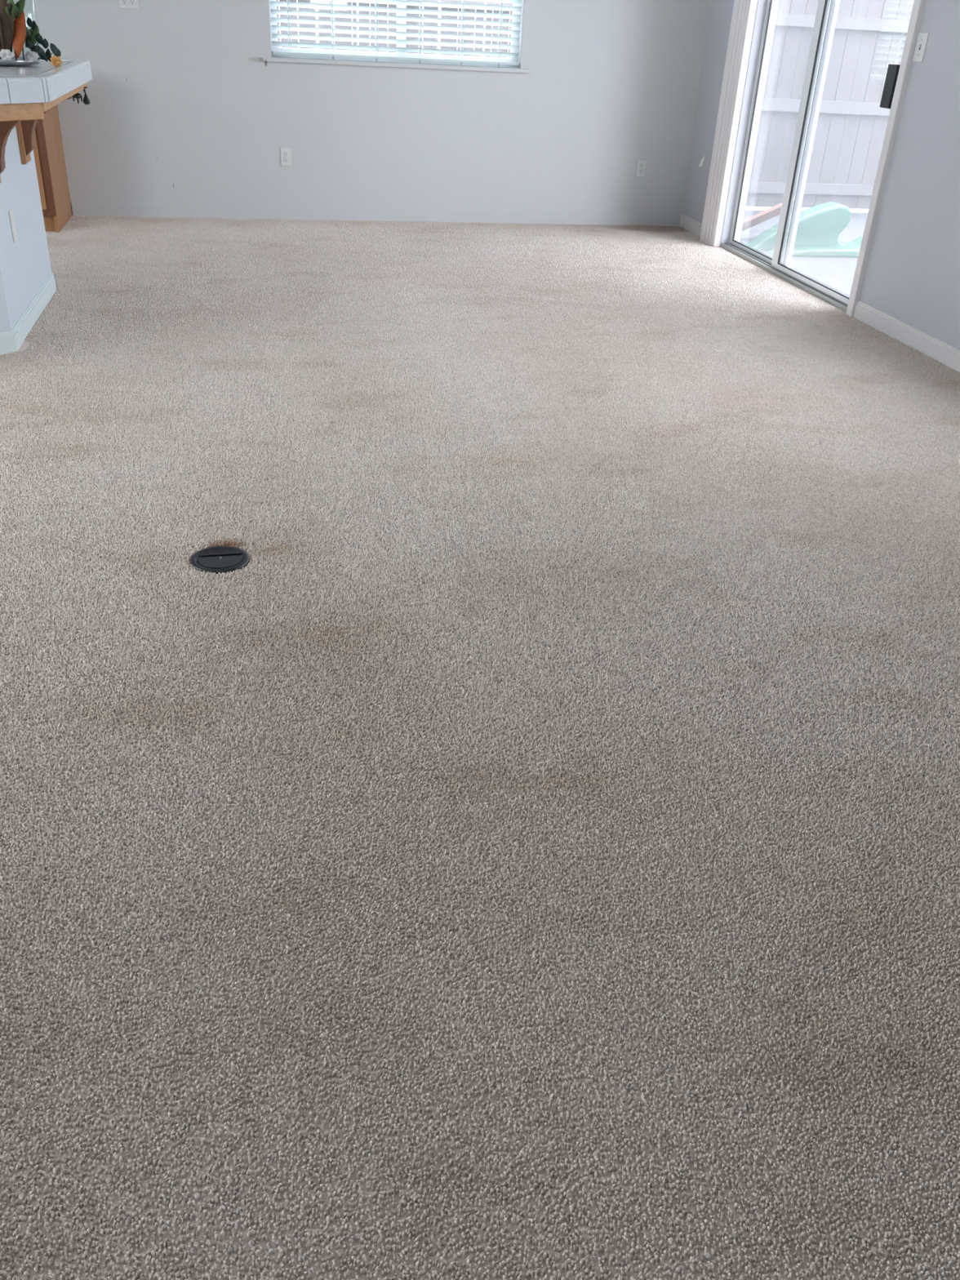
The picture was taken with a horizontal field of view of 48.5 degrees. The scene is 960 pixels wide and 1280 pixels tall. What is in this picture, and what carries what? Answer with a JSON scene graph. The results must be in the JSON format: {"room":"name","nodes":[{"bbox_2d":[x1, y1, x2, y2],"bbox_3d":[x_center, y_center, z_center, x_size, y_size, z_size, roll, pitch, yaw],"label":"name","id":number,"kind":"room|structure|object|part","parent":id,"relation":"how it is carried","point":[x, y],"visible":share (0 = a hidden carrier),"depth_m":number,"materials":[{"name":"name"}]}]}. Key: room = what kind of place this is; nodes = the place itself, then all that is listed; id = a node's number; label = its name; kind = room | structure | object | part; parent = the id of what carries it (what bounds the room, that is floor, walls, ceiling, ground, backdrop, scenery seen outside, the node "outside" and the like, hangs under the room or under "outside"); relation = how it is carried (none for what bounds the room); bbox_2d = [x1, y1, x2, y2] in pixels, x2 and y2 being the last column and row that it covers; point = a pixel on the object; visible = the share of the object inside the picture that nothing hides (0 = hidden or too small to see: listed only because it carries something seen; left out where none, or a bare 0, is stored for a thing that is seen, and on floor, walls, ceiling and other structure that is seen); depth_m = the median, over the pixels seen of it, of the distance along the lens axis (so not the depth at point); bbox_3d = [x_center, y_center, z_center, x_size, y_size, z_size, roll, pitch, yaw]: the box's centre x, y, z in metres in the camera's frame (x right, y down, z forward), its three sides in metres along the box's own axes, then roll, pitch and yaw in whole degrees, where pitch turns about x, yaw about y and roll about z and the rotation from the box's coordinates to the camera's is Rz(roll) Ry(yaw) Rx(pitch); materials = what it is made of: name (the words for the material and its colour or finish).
{"room":"empty living room","nodes":[
{"label":"empty living room","id":0,"kind":"room"},
{"bbox_2d":[0,126,51,332],"bbox_3d":[-2.769,-1.592,4.190,1.100,1.024,2.642,28,39,36],"label":"wall","id":1,"kind":"structure","parent":0,"point":[24,263],"depth_m":4.81,"materials":[{"name":"paint"}]},
{"bbox_2d":[8,208,17,242],"bbox_3d":[-2.047,-1.818,4.673,0.008,0.130,0.072,-3,31,-11],"label":"blank plate","id":2,"kind":"object","parent":1,"relation":"attached to","point":[11,211],"visible":1,"depth_m":4.66,"materials":[{"name":"beige plastic"}]},
{"bbox_2d":[0,110,48,183],"bbox_3d":[-1.864,-1.999,4.313,0.252,0.304,0.130,-3,31,-11],"label":"corbel","id":3,"kind":"object","parent":1,"relation":"attached to","point":[6,127],"visible":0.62,"depth_m":4.26,"materials":[{"name":"brown wood"}]},
{"bbox_2d":[0,271,57,355],"bbox_3d":[-2.751,-1.222,4.409,1.080,0.106,2.666,26,38,34],"label":"baseboard","id":4,"kind":"structure","parent":1,"relation":"attached to","point":[11,340],"depth_m":4.83,"materials":[{"name":"white paint"}]},
{"bbox_2d":[15,96,72,164],"bbox_3d":[-2.000,-2.369,4.927,0.252,0.304,0.130,-3,31,-11],"label":"corbel","id":5,"kind":"object","parent":1,"relation":"attached to","point":[25,129],"visible":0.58,"depth_m":4.89,"materials":[{"name":"brown wood"}]},
{"bbox_3d":[-2.113,-2.362,4.906,0.022,0.304,0.130,-3,31,-11],"label":"plate","id":6,"kind":"part","parent":5,"relation":"part of","materials":[{"name":"brown wood"}]},
{"bbox_2d":[0,56,92,121],"bbox_3d":[-2.904,-2.073,3.910,2.646,0.134,1.779,-3,31,-11],"label":"countertop","id":7,"kind":"structure","parent":1,"relation":"on","point":[26,91],"depth_m":3.79,"materials":[{"name":"grey tile"}]},
{"bbox_2d":[0,56,43,66],"bbox_3d":[-1.934,-2.320,4.270,0.352,0.022,0.352,-3,31,-11],"label":"serving dish","id":8,"kind":"object","parent":7,"relation":"on","point":[20,61],"visible":0.81,"depth_m":4.20,"materials":[{"name":"silver metal"}]},
{"bbox_2d":[0,17,62,67],"bbox_3d":[-1.778,-2.351,4.192,0.235,0.170,0.062,-11,33,-22],"label":"sprig","id":9,"kind":"object","parent":8,"relation":"on","point":[6,54],"visible":1,"depth_m":4.22,"materials":[{"name":"green plant"}]},
{"bbox_3d":[-1.862,-2.458,4.226,0.204,0.300,0.204,-3,31,-11],"label":"glass vase","id":10,"kind":"object","parent":8,"relation":"on","visible":0},
{"bbox_2d":[0,0,39,60],"bbox_3d":[-1.829,-2.415,4.153,0.198,0.286,0.125,-3,31,-11],"label":"arrangement","id":11,"kind":"object","parent":10,"relation":"in","point":[15,32],"visible":0.99,"depth_m":4.14,"materials":[{"name":"orange plant"}]},
{"bbox_2d":[71,93,82,103],"bbox_3d":[-1.782,-2.404,4.717,0.042,0.053,0.040,-3,31,-11],"label":"hook","id":12,"kind":"object","parent":7,"relation":"hanging from","point":[77,95],"visible":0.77,"depth_m":4.71,"materials":[{"name":"metal"}]},
{"bbox_2d":[83,86,89,104],"bbox_3d":[-1.766,-2.436,4.772,0.033,0.071,0.040,-3,31,-11],"label":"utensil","id":13,"kind":"object","parent":7,"relation":"hanging from","point":[86,100],"visible":0.98,"depth_m":4.77,"materials":[{"name":"metal"}]},
{"bbox_2d":[12,0,711,213],"bbox_3d":[-2.239,-4.059,6.927,8.080,2.640,0.140,-3,31,-11],"label":"wall","id":14,"kind":"structure","parent":0,"point":[185,106],"depth_m":7.44,"materials":[{"name":"paint"}]},
{"bbox_2d":[118,0,138,8],"bbox_3d":[-2.249,-4.102,6.811,0.118,0.118,0.010,-3,31,-11],"label":"wall outlet","id":15,"kind":"object","parent":14,"relation":"attached to","point":[128,4],"visible":1,"depth_m":6.83,"materials":[{"name":"beige plastic"}]},
{"bbox_2d":[121,0,127,4],"bbox_3d":[-2.273,-4.083,6.815,0.034,0.029,0.004,-3,31,-11],"label":"socket","id":16,"kind":"object","parent":15,"relation":"attached to","point":[123,2],"depth_m":6.82,"materials":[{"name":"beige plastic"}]},
{"bbox_2d":[128,0,135,4],"bbox_3d":[-2.227,-4.085,6.824,0.034,0.029,0.004,-3,31,-11],"label":"socket","id":17,"kind":"object","parent":15,"relation":"attached to","point":[131,2],"depth_m":6.82,"materials":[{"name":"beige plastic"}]},
{"bbox_2d":[280,146,291,165],"bbox_3d":[-1.356,-3.376,7.446,0.072,0.118,0.010,-3,31,-11],"label":"wall outlet","id":18,"kind":"object","parent":14,"relation":"attached to","point":[286,155],"visible":1,"depth_m":7.45,"materials":[{"name":"beige plastic"}]},
{"bbox_2d":[283,151,288,155],"bbox_3d":[-1.354,-3.391,7.435,0.034,0.029,0.004,-3,31,-11],"label":"socket","id":19,"kind":"object","parent":18,"relation":"attached to","point":[285,153],"depth_m":7.43,"materials":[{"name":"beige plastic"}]},
{"bbox_2d":[283,157,288,162],"bbox_3d":[-1.356,-3.358,7.455,0.034,0.029,0.004,-3,31,-11],"label":"socket","id":20,"kind":"object","parent":18,"relation":"attached to","point":[285,159],"depth_m":7.45,"materials":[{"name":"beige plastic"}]},
{"bbox_2d":[71,200,682,226],"bbox_3d":[-0.634,-3.093,7.774,4.445,0.110,0.014,-3,31,-11],"label":"baseboard","id":21,"kind":"structure","parent":14,"relation":"attached to","point":[79,208],"depth_m":7.73,"materials":[{"name":"paint"}]},
{"bbox_2d":[268,0,521,67],"bbox_3d":[-0.550,-4.471,7.098,1.709,1.108,0.045,-3,31,-11],"label":"window","id":22,"kind":"structure","parent":14,"relation":"in","point":[275,48],"depth_m":7.32,"materials":[{"name":"white plastic"}]},
{"bbox_2d":[270,0,521,66],"bbox_3d":[-0.537,-4.439,7.042,1.697,1.098,0.060,-3,31,-11],"label":"window blind","id":23,"kind":"object","parent":22,"relation":"attached to","point":[407,2],"visible":1,"depth_m":7.22,"materials":[{"name":"white plastic"}]},
{"bbox_3d":[-0.563,-3.988,7.310,1.689,0.019,0.052,-3,31,-11],"label":"rail","id":24,"kind":"part","parent":23,"relation":"part of","materials":[{"name":"white plastic"}]},
{"bbox_2d":[262,56,528,73],"bbox_3d":[-0.561,-3.949,7.319,1.825,0.027,0.107,-3,31,-11],"label":"window sill","id":25,"kind":"structure","parent":14,"relation":"attached to","point":[288,60],"depth_m":7.27,"materials":[{"name":"paint"}]},
{"bbox_2d":[635,159,646,177],"bbox_3d":[1.198,-3.509,7.931,0.072,0.118,0.010,-3,31,-11],"label":"wall outlet","id":26,"kind":"object","parent":14,"relation":"attached to","point":[641,164],"visible":1,"depth_m":7.93,"materials":[{"name":"beige plastic"}]},
{"bbox_2d":[0,215,959,1279],"bbox_3d":[-1.180,0.062,2.536,7.810,0.108,11.845,-3,31,-11],"label":"floor","id":27,"kind":"structure","parent":0,"point":[539,859],"depth_m":2.20,"materials":[{"name":"beige carpet"}]},
{"bbox_2d":[33,104,72,232],"bbox_3d":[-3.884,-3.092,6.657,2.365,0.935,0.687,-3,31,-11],"label":"wooden support post","id":28,"kind":"object","parent":27,"relation":"on","point":[48,150],"visible":0.39,"depth_m":6.78,"materials":[{"name":"brown wood"}]},
{"bbox_3d":[-2.990,-3.015,6.516,0.540,0.710,0.019,-3,31,-11],"label":"cabinet door","id":29,"kind":"part","parent":28,"relation":"part of","materials":[{"name":"brown wood"}]},
{"bbox_3d":[-3.833,-2.975,6.378,2.350,0.783,0.020,-3,31,-11],"label":"frame","id":30,"kind":"part","parent":28,"relation":"part of","materials":[{"name":"brown wood"}]},
{"bbox_2d":[189,546,249,573],"bbox_3d":[-0.724,-0.224,2.965,0.163,0.016,0.163,-3,31,-11],"label":"floor outlet cover","id":31,"kind":"object","parent":27,"relation":"on","point":[216,559],"visible":1,"depth_m":2.95,"materials":[{"name":"grey plastic"}]},
{"bbox_2d":[682,0,959,350],"bbox_3d":[2.772,-1.242,2.619,0.140,2.640,11.835,-3,31,-11],"label":"wall","id":32,"kind":"structure","parent":0,"point":[912,276],"depth_m":5.29,"materials":[{"name":"grey paint"}]},
{"bbox_2d":[698,155,704,166],"bbox_3d":[1.613,-3.480,7.748,0.004,0.085,0.090,-3,31,-11],"label":"chip","id":33,"kind":"object","parent":32,"relation":"attached to","point":[701,162],"visible":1,"depth_m":7.75,"materials":[{"name":"white paint"}]},
{"bbox_2d":[699,0,758,246],"bbox_3d":[1.686,-3.759,7.040,0.088,2.220,0.185,-3,31,-11],"label":"door frame","id":34,"kind":"structure","parent":32,"relation":"attached to","point":[744,13],"depth_m":7.16,"materials":[{"name":"white paint"}]},
{"bbox_2d":[720,0,900,312],"bbox_3d":[1.987,-3.160,6.211,0.128,2.060,1.922,-3,31,-11],"label":"door","id":35,"kind":"structure","parent":32,"relation":"in","point":[774,265],"depth_m":6.52,"materials":[{"name":"white plastic"}]},
{"bbox_3d":[1.983,-3.160,6.211,0.115,2.060,1.922,-3,31,-11],"label":"frame","id":36,"kind":"part","parent":35,"relation":"part of","materials":[{"name":"white plastic"}]},
{"bbox_3d":[1.909,-3.421,6.622,0.024,2.003,0.905,-3,31,-11],"label":"fixed panel","id":37,"kind":"part","parent":35,"relation":"part of","materials":[{"name":"clear glass"}]},
{"bbox_3d":[2.040,-2.979,5.887,0.026,2.003,1.140,-3,31,-11],"label":"sliding panel","id":38,"kind":"part","parent":35,"relation":"part of","materials":[{"name":"clear glass"}]},
{"bbox_3d":[2.100,-2.833,5.454,0.035,0.200,0.092,-3,31,-11],"label":"handle","id":39,"kind":"part","parent":35,"relation":"part of","materials":[{"name":"black plastic"}]},
{"bbox_2d":[680,213,959,373],"bbox_3d":[2.641,-0.218,3.206,0.014,0.110,11.835,-3,31,-11],"label":"baseboard","id":40,"kind":"structure","parent":32,"relation":"attached to","point":[922,342],"depth_m":5.42,"materials":[{"name":"white paint"}]},
{"bbox_2d":[845,0,926,316],"bbox_3d":[2.093,-2.656,5.367,0.034,2.060,0.060,-3,31,-11],"label":"door frame","id":41,"kind":"structure","parent":32,"relation":"attached to","point":[918,6],"depth_m":5.44,"materials":[{"name":"white paint"}]},
{"bbox_2d":[912,32,928,62],"bbox_3d":[2.127,-2.866,5.154,0.017,0.124,0.085,-3,31,-11],"label":"light switch","id":42,"kind":"object","parent":32,"relation":"attached to","point":[922,37],"visible":1,"depth_m":5.15,"materials":[{"name":"beige plastic"}]},
{"label":"outside","id":43,"kind":"structure","parent":0,"visible":0},
{"bbox_2d":[739,209,867,297],"bbox_3d":[0.306,-1.748,5.995,15.000,0.150,7.750,-3,31,-11],"label":"patio","id":44,"kind":"structure","parent":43,"point":[837,273],"depth_m":7.77,"materials":[{"name":"concrete"}]},
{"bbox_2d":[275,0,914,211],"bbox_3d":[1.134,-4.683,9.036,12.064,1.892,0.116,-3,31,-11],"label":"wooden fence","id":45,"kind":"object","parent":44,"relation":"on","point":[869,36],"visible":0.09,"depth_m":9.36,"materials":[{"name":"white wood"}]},
{"bbox_3d":[1.127,-5.173,8.754,12.000,0.089,0.040,-3,31,-11],"label":"rail","id":46,"kind":"part","parent":45,"relation":"part of","materials":[{"name":"white wood"}]},
{"bbox_3d":[1.064,-4.037,9.424,12.000,0.089,0.040,-3,31,-11],"label":"rail","id":47,"kind":"part","parent":45,"relation":"part of","materials":[{"name":"white wood"}]},
{"bbox_3d":[2.917,-4.743,9.355,0.089,1.840,0.050,-3,31,-11],"label":"post","id":48,"kind":"part","parent":45,"relation":"part of","materials":[{"name":"white wood"}]},
{"bbox_3d":[1.096,-4.618,9.081,12.000,0.100,0.040,-3,31,-11],"label":"rail","id":49,"kind":"part","parent":45,"relation":"part of","materials":[{"name":"white wood"}]},
{"bbox_2d":[741,196,802,231],"bbox_3d":[2.223,-3.326,8.373,0.590,0.304,0.080,-3,31,-11],"label":"wooden board","id":50,"kind":"object","parent":44,"relation":"on","point":[775,211],"visible":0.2,"depth_m":8.34,"materials":[{"name":"white wood"}]},
{"bbox_2d":[745,201,862,257],"bbox_3d":[2.713,-3.087,8.008,1.389,0.338,0.360,-3,31,-11],"label":"slide","id":51,"kind":"object","parent":44,"relation":"on","point":[820,227],"visible":0.54,"depth_m":7.97,"materials":[{"name":"green plastic"}]}
]}

